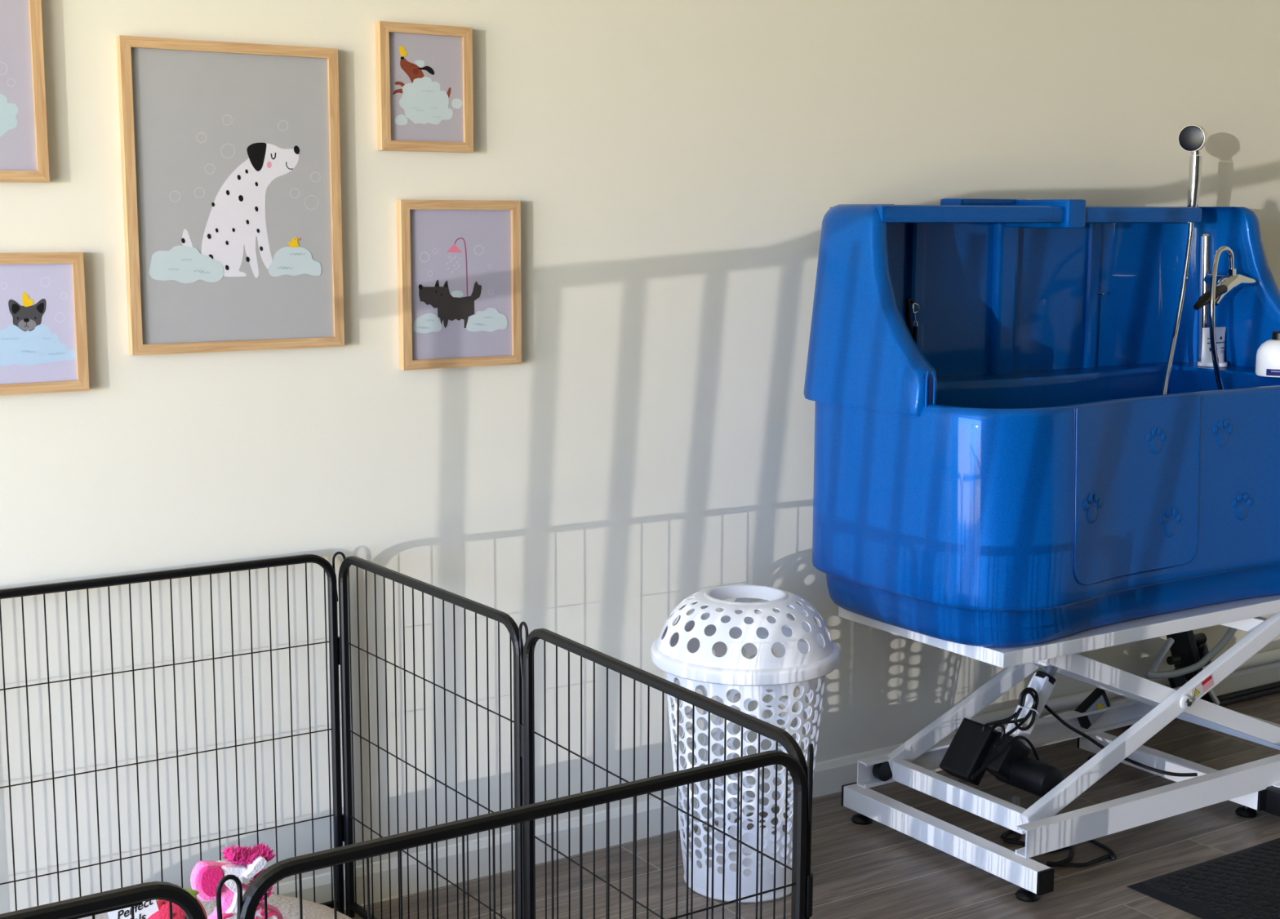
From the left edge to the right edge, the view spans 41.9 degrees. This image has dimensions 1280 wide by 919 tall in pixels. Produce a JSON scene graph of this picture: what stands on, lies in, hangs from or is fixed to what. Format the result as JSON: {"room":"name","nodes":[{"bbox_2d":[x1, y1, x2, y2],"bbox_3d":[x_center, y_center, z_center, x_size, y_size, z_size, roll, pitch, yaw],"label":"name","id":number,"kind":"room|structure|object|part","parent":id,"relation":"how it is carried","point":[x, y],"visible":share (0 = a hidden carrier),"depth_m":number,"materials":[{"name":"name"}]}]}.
{"room":"dog grooming salon","nodes":[
{"label":"dog grooming salon","id":0,"kind":"room"},
{"bbox_2d":[0,0,1279,914],"bbox_3d":[-0.846,-0.350,3.472,8.600,2.750,0.100,-5,10,-33],"label":"wall","id":1,"kind":"structure","parent":0,"point":[675,168],"depth_m":3.83,"materials":[{"name":"beige paint"}]},
{"bbox_2d":[0,0,49,182],"bbox_3d":[-1.303,-0.797,3.027,0.421,0.577,0.023,-5,10,-33],"label":"picture frame","id":2,"kind":"object","parent":1,"relation":"attached to","point":[24,144],"visible":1,"depth_m":3.13,"materials":[{"name":"brown wood"}]},
{"bbox_2d":[0,0,36,171],"bbox_3d":[-1.302,-0.797,3.026,0.380,0.536,0.003,-5,10,-33],"label":"print","id":3,"kind":"object","parent":2,"relation":"attached to","point":[18,18],"depth_m":3.13},
{"bbox_2d":[0,252,89,395],"bbox_3d":[-1.231,-0.255,3.156,0.358,0.268,0.023,-5,10,-33],"label":"picture frame","id":4,"kind":"object","parent":1,"relation":"attached to","point":[43,335],"visible":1,"depth_m":3.21,"materials":[{"name":"brown wood"}]},
{"bbox_2d":[115,35,344,355],"bbox_3d":[-0.820,-0.529,3.387,0.448,0.616,0.023,-5,10,-33],"label":"picture frame","id":5,"kind":"object","parent":1,"relation":"attached to","point":[230,152],"visible":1,"depth_m":3.38,"materials":[{"name":"brown wood"}]},
{"bbox_2d":[375,21,473,152],"bbox_3d":[-0.461,-0.796,3.584,0.217,0.266,0.023,-5,10,-33],"label":"picture frame","id":6,"kind":"object","parent":1,"relation":"attached to","point":[424,72],"visible":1,"depth_m":3.58,"materials":[{"name":"brown wood"}]},
{"bbox_2d":[389,32,463,142],"bbox_3d":[-0.460,-0.796,3.583,0.176,0.225,0.004,-5,10,-33],"label":"print","id":7,"kind":"object","parent":6,"relation":"attached to","point":[426,69],"depth_m":3.58},
{"bbox_2d":[396,200,521,370],"bbox_3d":[-0.396,-0.387,3.688,0.292,0.366,0.023,-5,10,-33],"label":"picture frame","id":8,"kind":"object","parent":1,"relation":"attached to","point":[459,261],"visible":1,"depth_m":3.68,"materials":[{"name":"brown wood"}]},
{"bbox_2d":[269,661,1279,910],"bbox_3d":[-0.820,0.973,3.619,8.400,0.090,0.014,-5,10,-33],"label":"baseboard","id":9,"kind":"structure","parent":1,"relation":"attached to","point":[829,775],"depth_m":4.04,"materials":[{"name":"white"}]},
{"bbox_2d":[956,648,1279,729],"bbox_3d":[1.784,0.670,5.277,2.100,0.040,0.040,-5,10,-33],"label":"baseboard","id":10,"kind":"structure","parent":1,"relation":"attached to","point":[1073,700],"depth_m":4.94,"materials":[{"name":"white"}]},
{"bbox_2d":[344,692,1279,918],"bbox_3d":[0.490,1.365,1.652,8.600,0.100,5.000,-5,10,-33],"label":"floor","id":11,"kind":"structure","parent":0,"point":[874,870],"depth_m":3.99,"materials":[{"name":"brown wood"}]},
{"bbox_2d":[78,893,351,918],"bbox_3d":[-0.755,1.003,2.861,0.842,0.245,1.140,-5,10,-33],"label":"dog bed","id":12,"kind":"object","parent":11,"relation":"on","point":[288,907],"visible":0.24,"depth_m":3.18,"materials":[{"name":"beige fabric"}]},
{"bbox_2d":[106,888,207,918],"bbox_3d":[-0.695,0.666,2.394,0.150,0.131,0.101,-5,10,-33],"label":"plush toy","id":13,"kind":"object","parent":12,"relation":"on","point":[154,908],"visible":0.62,"depth_m":2.36,"materials":[{"name":"pink fabric"}]},
{"bbox_2d":[190,842,283,918],"bbox_3d":[-0.641,0.720,2.672,0.151,0.215,0.055,-5,10,-33],"label":"plush toy","id":14,"kind":"object","parent":12,"relation":"on","point":[242,862],"visible":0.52,"depth_m":2.65,"materials":[{"name":"pink fabric"}]},
{"bbox_2d":[0,551,813,918],"bbox_3d":[-0.870,0.760,2.562,1.646,0.820,1.601,-5,10,-33],"label":"playpen","id":15,"kind":"object","parent":11,"relation":"on","point":[525,811],"visible":0.99,"depth_m":3.00},
{"bbox_3d":[-0.808,0.890,1.686,0.781,0.820,0.017,-5,10,-33],"label":"panel frame","id":16,"kind":"part","parent":15,"relation":"part of","materials":[{"name":"black metal"}]},
{"bbox_3d":[-0.987,0.633,3.420,0.798,0.820,0.017,-5,10,-33],"label":"panel frame","id":17,"kind":"part","parent":15,"relation":"part of","materials":[{"name":"black metal"}]},
{"bbox_3d":[-0.428,0.647,3.338,0.017,0.820,0.738,-6,10,-35],"label":"panel frame","id":18,"kind":"part","parent":15,"relation":"part of","materials":[{"name":"black metal"}]},
{"bbox_3d":[-0.110,0.828,2.126,0.813,0.820,0.017,-5,10,-34],"label":"panel frame","id":19,"kind":"part","parent":15,"relation":"part of","materials":[{"name":"black metal"}]},
{"bbox_3d":[0.012,0.744,2.696,0.017,0.820,0.799,-5,10,-32],"label":"panel frame","id":20,"kind":"part","parent":15,"relation":"part of","materials":[{"name":"black metal"}]},
{"bbox_2d":[651,584,839,903],"bbox_3d":[0.240,0.643,3.850,0.431,0.684,0.431,-5,10,-33],"label":"laundry basket","id":21,"kind":"object","parent":11,"relation":"on","point":[806,652],"visible":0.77,"depth_m":3.73,"materials":[{"name":"white plastic"}]},
{"bbox_3d":[0.241,0.382,3.811,0.431,0.156,0.431,-5,10,-33],"label":"lid","id":22,"kind":"part","parent":21,"relation":"part of","materials":[{"name":"white plastic"}]},
{"bbox_2d":[803,198,1279,902],"bbox_3d":[1.218,0.124,4.319,1.538,1.580,0.814,-5,10,-33],"label":"bath","id":23,"kind":"object","parent":11,"relation":"on","point":[1016,486],"visible":1,"depth_m":4.09,"materials":[{"name":"blue plastic"}]},
{"bbox_2d":[905,297,919,345],"bbox_3d":[0.693,-0.329,4.257,0.038,0.166,0.023,-5,10,-33],"label":"leash","id":24,"kind":"object","parent":23,"relation":"hanging from","point":[908,301],"visible":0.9,"depth_m":4.25,"materials":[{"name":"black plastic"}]},
{"bbox_3d":[1.054,0.562,4.557,1.000,0.437,0.026,-5,10,-33],"label":"scissor arm","id":25,"kind":"part","parent":23,"relation":"part of"},
{"bbox_3d":[1.115,0.757,4.638,1.305,0.066,0.034,-5,10,-33],"label":"rail","id":26,"kind":"part","parent":23,"relation":"part of","materials":[{"name":"white metal"}]},
{"bbox_3d":[0.964,0.782,4.153,0.082,0.082,0.175,-5,10,-33],"label":"motor","id":27,"kind":"part","parent":23,"relation":"part of","materials":[{"name":"black plastic"}]},
{"bbox_2d":[803,198,1279,416],"bbox_3d":[1.137,-0.431,4.366,1.538,0.495,0.510,-5,10,-33],"label":"hood","id":28,"kind":"object","parent":23,"relation":"attached to","point":[1014,297],"depth_m":4.48,"materials":[{"name":"blue plastic"}]},
{"bbox_2d":[812,361,1279,647],"bbox_3d":[1.201,0.077,4.339,1.522,0.556,0.712,-5,10,-33],"label":"tub","id":29,"kind":"object","parent":23,"relation":"in","point":[1054,504],"depth_m":3.94,"materials":[{"name":"blue plastic"}]},
{"bbox_3d":[1.052,0.509,4.239,0.121,0.150,0.034,-5,10,-33],"label":"actuator rod","id":30,"kind":"part","parent":23,"relation":"part of","materials":[{"name":"metal"}]},
{"bbox_3d":[1.135,0.558,4.570,1.000,0.433,0.026,-5,10,-33],"label":"scissor arm","id":31,"kind":"part","parent":23,"relation":"part of"},
{"bbox_3d":[1.419,0.827,4.178,1.305,0.066,0.034,-5,10,-33],"label":"rail","id":32,"kind":"part","parent":23,"relation":"part of","materials":[{"name":"white metal"}]},
{"bbox_3d":[1.318,0.622,4.157,1.000,0.437,0.026,-5,10,-33],"label":"scissor arm","id":33,"kind":"part","parent":23,"relation":"part of"},
{"bbox_3d":[1.363,0.610,4.224,1.000,0.433,0.026,-5,10,-33],"label":"scissor arm","id":34,"kind":"part","parent":23,"relation":"part of"},
{"bbox_2d":[1161,124,1208,395],"bbox_3d":[1.465,-0.523,4.591,0.077,0.797,0.325,6,10,32],"label":"shower","id":35,"kind":"object","parent":23,"relation":"attached to","point":[1192,138],"visible":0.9,"depth_m":4.66,"materials":[{"name":"silver metal"}]},
{"bbox_3d":[1.551,-0.767,4.674,0.034,0.208,0.033,-5,10,-33],"label":"handle","id":36,"kind":"part","parent":35,"relation":"part of","materials":[{"name":"silver metal"}]},
{"bbox_2d":[1143,626,1236,679],"bbox_3d":[1.665,0.561,5.018,0.483,0.146,0.062,-6,10,-35],"label":"hose","id":37,"kind":"object","parent":23,"relation":"attached to","point":[1152,673],"visible":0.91,"depth_m":4.96,"materials":[{"name":"grey plastic"}]},
{"bbox_2d":[1196,326,1227,367],"bbox_3d":[1.639,-0.323,4.774,0.083,0.110,0.083,1,8,4],"label":"tube","id":38,"kind":"object","parent":23,"relation":"on","point":[1206,357],"visible":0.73,"depth_m":4.75,"materials":[{"name":"white plastic"}]},
{"bbox_2d":[1193,262,1257,310],"bbox_3d":[1.591,-0.492,4.650,0.304,0.137,0.169,-5,10,-33],"label":"spray nozzle","id":39,"kind":"object","parent":23,"relation":"on","point":[1233,286],"depth_m":4.69,"materials":[{"name":"plastic"}]},
{"bbox_2d":[1255,331,1279,377],"bbox_3d":[1.718,-0.285,4.488,0.116,0.119,0.116,-5,10,-33],"label":"shampoo bottle","id":40,"kind":"object","parent":23,"relation":"on","point":[1268,355],"visible":1,"depth_m":4.46,"materials":[{"name":"white plastic"}]},
{"bbox_2d":[1262,782,1279,816],"bbox_3d":[1.655,0.850,4.320,0.120,0.103,0.132,-5,10,-33],"label":"switch","id":41,"kind":"object","parent":23,"relation":"attached to","point":[1271,790],"depth_m":4.28,"materials":[{"name":"black plastic"}]},
{"bbox_2d":[1000,830,1116,866],"bbox_3d":[1.028,0.948,4.101,0.206,0.010,0.256,-3,9,-23],"label":"power cord","id":42,"kind":"object","parent":11,"relation":"on","point":[1113,856],"visible":0.67,"depth_m":4.05,"materials":[{"name":"black rubber"}]},
{"bbox_2d":[1166,630,1219,705],"bbox_3d":[1.674,0.621,5.113,0.226,0.285,0.104,-5,10,-33],"label":"stand","id":43,"kind":"object","parent":11,"relation":"on","point":[1188,648],"visible":0.57,"depth_m":5.07,"materials":[{"name":"black plastic"}]},
{"bbox_3d":[1.611,0.605,5.040,0.037,0.027,0.026,-5,10,-33],"label":"knob","id":44,"kind":"part","parent":43,"relation":"part of","materials":[{"name":"black plastic"}]},
{"bbox_3d":[1.703,0.548,5.123,0.067,0.045,0.044,-5,10,-33],"label":"knob","id":45,"kind":"part","parent":43,"relation":"part of","materials":[{"name":"black plastic"}]},
{"bbox_2d":[1196,643,1211,666],"bbox_3d":[1.724,0.596,5.162,0.084,0.089,0.072,-5,10,-33],"label":"canister","id":46,"kind":"object","parent":43,"relation":"on","point":[1202,649],"depth_m":5.13,"materials":[{"name":"black plastic"}]},
{"bbox_2d":[1127,837,1279,918],"bbox_3d":[2.031,1.001,3.753,1.388,0.015,1.182,-5,10,-33],"label":"rubber mat","id":47,"kind":"object","parent":11,"relation":"on","point":[1245,883],"visible":1,"depth_m":3.84,"materials":[{"name":"black rubber"}]},
{"bbox_2d":[1127,681,1279,728],"bbox_3d":[2.074,0.745,5.457,1.430,0.024,0.045,-5,10,-33],"label":"cable","id":48,"kind":"object","parent":11,"relation":"on","point":[1274,687],"visible":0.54,"depth_m":5.37,"materials":[{"name":"black rubber"}]}
]}

